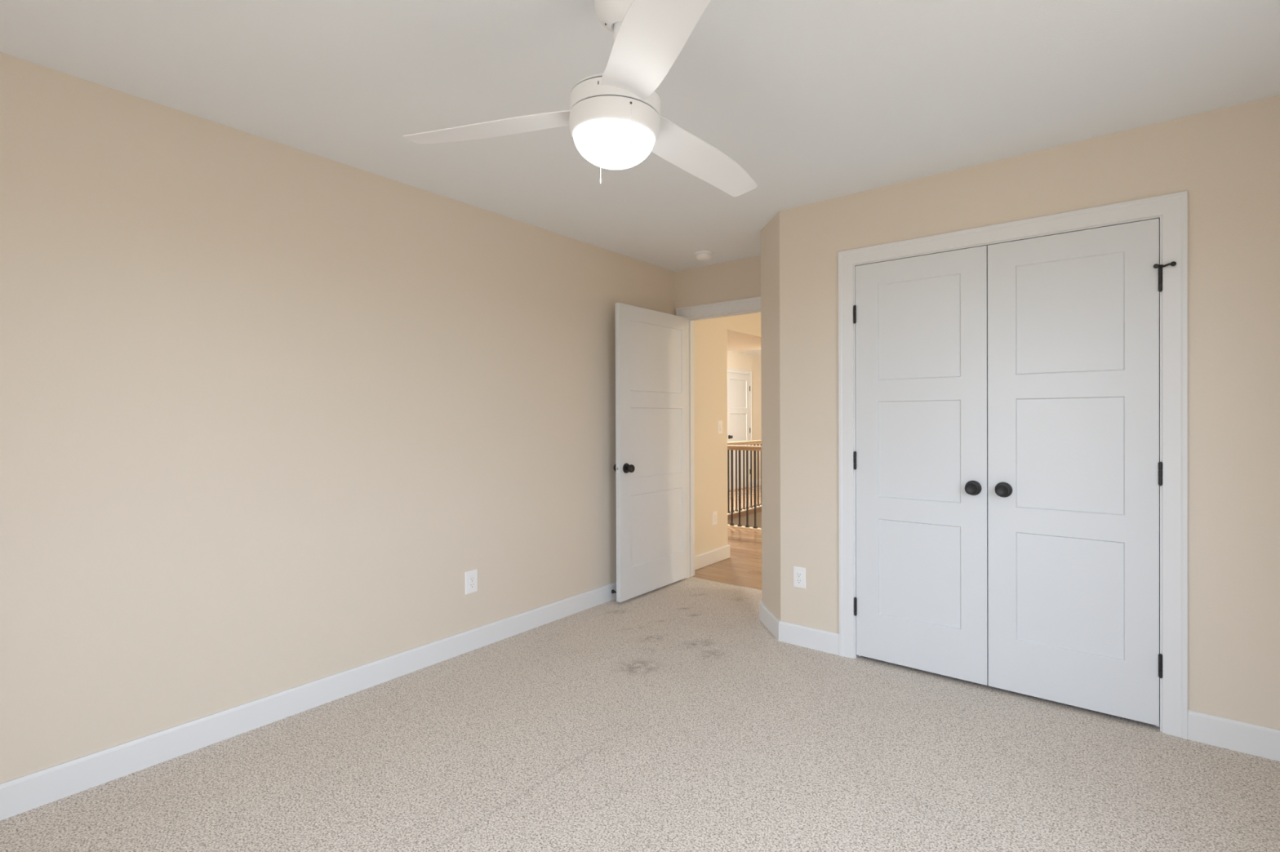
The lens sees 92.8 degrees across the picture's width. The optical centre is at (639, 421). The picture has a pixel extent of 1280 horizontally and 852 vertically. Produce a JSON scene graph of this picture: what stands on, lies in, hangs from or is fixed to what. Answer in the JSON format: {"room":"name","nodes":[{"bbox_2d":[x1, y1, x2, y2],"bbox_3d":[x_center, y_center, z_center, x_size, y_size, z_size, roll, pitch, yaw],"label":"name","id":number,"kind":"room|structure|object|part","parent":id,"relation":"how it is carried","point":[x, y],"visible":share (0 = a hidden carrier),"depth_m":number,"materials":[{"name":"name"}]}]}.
{"room":"empty bedroom","nodes":[
{"label":"empty bedroom","id":0,"kind":"room"},
{"bbox_2d":[0,52,728,783],"bbox_3d":[-1.008,0.064,3.339,0.116,2.500,5.666,0,0,38],"label":"wall","id":1,"kind":"structure","parent":0,"point":[268,408],"depth_m":2.53,"materials":[{"name":"beige paint"}]},
{"bbox_2d":[0,582,616,820],"bbox_3d":[-1.171,1.200,3.026,0.015,0.112,4.726,0,0,38],"label":"baseboard","id":2,"kind":"structure","parent":1,"relation":"attached to","point":[21,794],"depth_m":2.48,"materials":[{"name":"white paint"}]},
{"bbox_2d":[465,568,477,595],"bbox_3d":[-0.924,0.882,3.344,0.008,0.124,0.080,0,0,38],"label":"wall outlet","id":3,"kind":"object","parent":1,"relation":"attached to","point":[471,576],"visible":1,"depth_m":3.34,"materials":[{"name":"white plastic"}]},
{"bbox_2d":[469,575,474,588],"bbox_3d":[-0.922,0.882,3.342,0.002,0.067,0.034,0,0,38],"label":"receptacle","id":4,"kind":"object","parent":3,"relation":"attached to","point":[471,577],"depth_m":3.34,"materials":[{"name":"grey plastic"}]},
{"bbox_2d":[613,302,688,602],"bbox_3d":[0.105,0.210,4.458,0.154,2.030,0.840,0,0,38],"label":"door","id":5,"kind":"structure","parent":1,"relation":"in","point":[651,467],"depth_m":4.40,"materials":[{"name":"white paint"}]},
{"bbox_3d":[-0.069,0.322,4.153,0.050,0.055,0.055,0,0,38],"label":"knob","id":6,"kind":"part","parent":5,"relation":"part of","materials":[{"name":"black metal"}]},
{"bbox_2d":[694,544,729,569],"bbox_3d":[0.544,1.180,5.292,0.131,0.118,0.721,0,0,38],"label":"baseboard","id":7,"kind":"structure","parent":1,"relation":"attached to","point":[708,557],"depth_m":5.29,"materials":[{"name":"white paint"}]},
{"bbox_2d":[712,511,716,524],"bbox_3d":[0.658,0.850,5.349,0.008,0.118,0.074,0,0,38],"label":"wall outlet","id":8,"kind":"object","parent":1,"relation":"attached to","point":[714,513],"visible":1,"depth_m":5.34,"materials":[{"name":"white plastic"}]},
{"bbox_2d":[717,420,722,434],"bbox_3d":[0.717,0.054,5.421,0.013,0.122,0.078,0,0,38],"label":"light switch","id":9,"kind":"object","parent":1,"relation":"attached to","point":[719,422],"visible":1,"depth_m":5.41,"materials":[{"name":"white plastic"}]},
{"bbox_2d":[0,485,1279,851],"bbox_3d":[1.582,1.264,5.500,6.330,0.060,12.020,0,0,38],"label":"floor","id":10,"kind":"structure","parent":0,"point":[670,717],"depth_m":2.21,"materials":[{"name":"beige carpet"}]},
{"bbox_2d":[0,0,1279,355],"bbox_3d":[1.539,-1.256,5.504,6.600,0.100,12.236,0,0,38],"label":"ceiling","id":11,"kind":"structure","parent":0,"point":[815,100],"depth_m":2.13,"materials":[{"name":"white paint"}]},
{"bbox_2d":[402,0,756,197],"bbox_3d":[-0.022,-0.935,1.758,1.120,0.494,1.030,0,0,38],"label":"ceiling fan","id":12,"kind":"object","parent":11,"relation":"hanging from","point":[614,119],"visible":1,"depth_m":1.57,"materials":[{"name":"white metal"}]},
{"bbox_3d":[-0.417,-0.838,1.748,0.541,0.033,0.135,0,0,16],"label":"blade","id":13,"kind":"part","parent":12,"relation":"part of","materials":[{"name":"white plastic"}]},
{"bbox_3d":[-0.070,-0.735,1.651,0.219,0.083,0.219,0,0,38],"label":"lamp shade","id":14,"kind":"part","parent":12,"relation":"part of","materials":[{"name":"white glass"}]},
{"bbox_3d":[0.022,-0.811,1.298,0.134,0.076,0.539,0,0,-14],"label":"blade","id":15,"kind":"part","parent":12,"relation":"part of","materials":[{"name":"white plastic"}]},
{"bbox_3d":[0.192,-0.815,1.904,0.539,0.066,0.136,0,0,-44],"label":"blade","id":16,"kind":"part","parent":12,"relation":"part of","materials":[{"name":"white plastic"}]},
{"bbox_2d":[694,250,714,261],"bbox_3d":[0.458,-1.172,4.343,0.140,0.048,0.140,0,0,38],"label":"smoke detector","id":17,"kind":"object","parent":11,"relation":"attached to","point":[704,255],"visible":1,"depth_m":4.30,"materials":[{"name":"white plastic"}]},
{"bbox_2d":[674,255,760,315],"bbox_3d":[1.677,0.046,3.854,3.461,2.490,0.116,0,0,38],"label":"wall","id":18,"kind":"structure","parent":0,"point":[739,279],"depth_m":4.62,"materials":[{"name":"beige paint"}]},
{"bbox_2d":[675,296,760,578],"bbox_3d":[0.687,0.171,4.551,1.001,2.142,0.018,0,0,38],"label":"trim","id":19,"kind":"structure","parent":18,"relation":"attached to","point":[754,302],"depth_m":4.60,"materials":[{"name":"white paint"}]},
{"bbox_2d":[685,307,760,577],"bbox_3d":[0.729,0.205,4.605,0.871,2.073,0.121,0,0,38],"label":"trim","id":20,"kind":"structure","parent":18,"relation":"attached to","point":[691,406],"depth_m":4.85,"materials":[{"name":"white paint"}]},
{"bbox_2d":[691,577,761,591],"bbox_3d":[0.726,1.243,4.600,0.835,0.006,0.008,0,0,38],"label":"trim","id":21,"kind":"structure","parent":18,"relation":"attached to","point":[691,577],"depth_m":4.64,"materials":[{"name":"beige wood"}]},
{"bbox_2d":[727,312,760,351],"bbox_3d":[0.992,-1.023,6.425,0.799,0.370,1.670,0,0,38],"label":"wall header","id":22,"kind":"structure","parent":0,"point":[744,331],"depth_m":5.96,"materials":[{"name":"beige paint"}]},
{"bbox_2d":[727,350,761,491],"bbox_3d":[0.537,0.031,9.384,0.120,2.500,7.400,0,0,38],"label":"wall","id":23,"kind":"structure","parent":0,"point":[735,360],"depth_m":11.28,"materials":[{"name":"beige paint"}]},
{"bbox_2d":[727,372,750,489],"bbox_3d":[1.768,0.173,10.803,0.090,2.030,0.822,0,0,38],"label":"door","id":24,"kind":"structure","parent":23,"relation":"in","point":[738,384],"depth_m":10.81,"materials":[{"name":"white paint"}]},
{"bbox_2d":[727,368,751,487],"bbox_3d":[1.750,0.144,10.810,0.018,2.138,0.972,0,0,38],"label":"trim","id":25,"kind":"structure","parent":23,"relation":"attached to","point":[729,370],"depth_m":11.13,"materials":[{"name":"white paint"}]},
{"bbox_2d":[751,479,760,487],"bbox_3d":[0.626,1.165,9.386,0.015,0.112,7.100,0,0,38],"label":"baseboard","id":26,"kind":"structure","parent":23,"relation":"attached to","point":[753,482],"depth_m":11.32,"materials":[{"name":"white paint"}]},
{"bbox_2d":[727,511,761,528],"bbox_3d":[2.182,2.751,8.464,1.260,2.935,3.640,0,0,38],"label":"wall","id":27,"kind":"structure","parent":0,"point":[751,517],"depth_m":8.52,"materials":[{"name":"beige paint"}]},
{"bbox_2d":[727,506,761,520],"bbox_3d":[1.772,1.261,8.795,0.016,0.076,3.410,0,0,38],"label":"trim","id":28,"kind":"structure","parent":27,"relation":"attached to","point":[757,509],"depth_m":8.34,"materials":[{"name":"brown wood"}]},
{"bbox_2d":[727,505,761,530],"bbox_3d":[2.182,1.214,8.433,1.220,0.015,3.510,0,0,38],"label":"trim","id":29,"kind":"structure","parent":27,"relation":"attached to","point":[749,508],"depth_m":7.08,"materials":[{"name":"beige wood"}]},
{"bbox_2d":[727,440,761,528],"bbox_3d":[2.171,0.698,8.415,1.215,1.018,3.505,0,0,38],"label":"stair railing","id":30,"kind":"object","parent":29,"relation":"on","point":[736,446],"visible":0.3,"depth_m":7.12,"materials":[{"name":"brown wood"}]},
{"bbox_3d":[1.744,0.296,8.765,0.060,0.055,3.480,0,0,38],"label":"handrail","id":31,"kind":"part","parent":30,"relation":"part of","materials":[{"name":"brown wood"}]},
{"bbox_3d":[1.128,0.306,7.073,1.190,0.055,0.060,0,0,38],"label":"handrail","id":32,"kind":"part","parent":30,"relation":"part of","materials":[{"name":"brown wood"}]},
{"bbox_2d":[760,211,780,620],"bbox_3d":[0.921,0.049,3.859,0.272,2.490,0.835,0,0,21],"label":"wall","id":33,"kind":"structure","parent":0,"point":[770,233],"depth_m":3.63,"materials":[{"name":"beige paint"}]},
{"bbox_2d":[759,601,839,655],"bbox_3d":[0.915,1.189,3.753,0.336,0.112,1.013,0,0,2],"label":"baseboard","id":34,"kind":"structure","parent":33,"relation":"attached to","point":[828,642],"depth_m":3.38,"materials":[{"name":"white paint"}]},
{"bbox_2d":[779,95,1279,729],"bbox_3d":[1.687,0.051,2.831,2.178,2.490,0.116,0,0,38],"label":"wall","id":35,"kind":"structure","parent":0,"point":[1227,160],"depth_m":2.38,"materials":[{"name":"beige paint"}]},
{"bbox_2d":[793,566,805,589],"bbox_3d":[0.886,0.870,3.390,0.072,0.116,0.008,0,0,38],"label":"wall outlet","id":36,"kind":"object","parent":35,"relation":"attached to","point":[799,573],"visible":1,"depth_m":3.38,"materials":[{"name":"white plastic"}]},
{"bbox_2d":[795,571,801,584],"bbox_3d":[0.884,0.870,3.388,0.034,0.067,0.002,0,0,38],"label":"receptacle","id":37,"kind":"object","parent":36,"relation":"attached to","point":[798,574],"depth_m":3.39,"materials":[{"name":"grey plastic"}]},
{"bbox_2d":[853,245,987,685],"bbox_3d":[1.357,0.207,2.998,0.612,2.037,0.094,0,0,38],"label":"door","id":38,"kind":"structure","parent":35,"relation":"in","point":[921,453],"depth_m":3.00,"materials":[{"name":"white paint"}]},
{"bbox_3d":[1.540,0.312,2.826,0.055,0.055,0.050,0,0,38],"label":"knob","id":39,"kind":"part","parent":38,"relation":"part of","materials":[{"name":"black metal"}]},
{"bbox_2d":[838,191,1187,739],"bbox_3d":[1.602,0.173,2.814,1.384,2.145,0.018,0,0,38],"label":"trim","id":40,"kind":"structure","parent":35,"relation":"attached to","point":[1172,207],"depth_m":2.43,"materials":[{"name":"white paint"}]},
{"bbox_2d":[987,218,1176,725],"bbox_3d":[1.857,0.206,2.604,0.654,2.037,0.094,0,0,38],"label":"door","id":41,"kind":"structure","parent":35,"relation":"in","point":[1075,469],"depth_m":2.62,"materials":[{"name":"white paint"}]},
{"bbox_3d":[1.636,0.312,2.750,0.055,0.055,0.050,0,0,38],"label":"knob","id":42,"kind":"part","parent":41,"relation":"part of","materials":[{"name":"black metal"}]},
{"bbox_2d":[1187,709,1279,761],"bbox_3d":[2.328,1.190,2.250,0.453,0.112,0.015,0,0,38],"label":"baseboard","id":43,"kind":"structure","parent":35,"relation":"attached to","point":[1259,740],"depth_m":2.31,"materials":[{"name":"white paint"}]}
]}

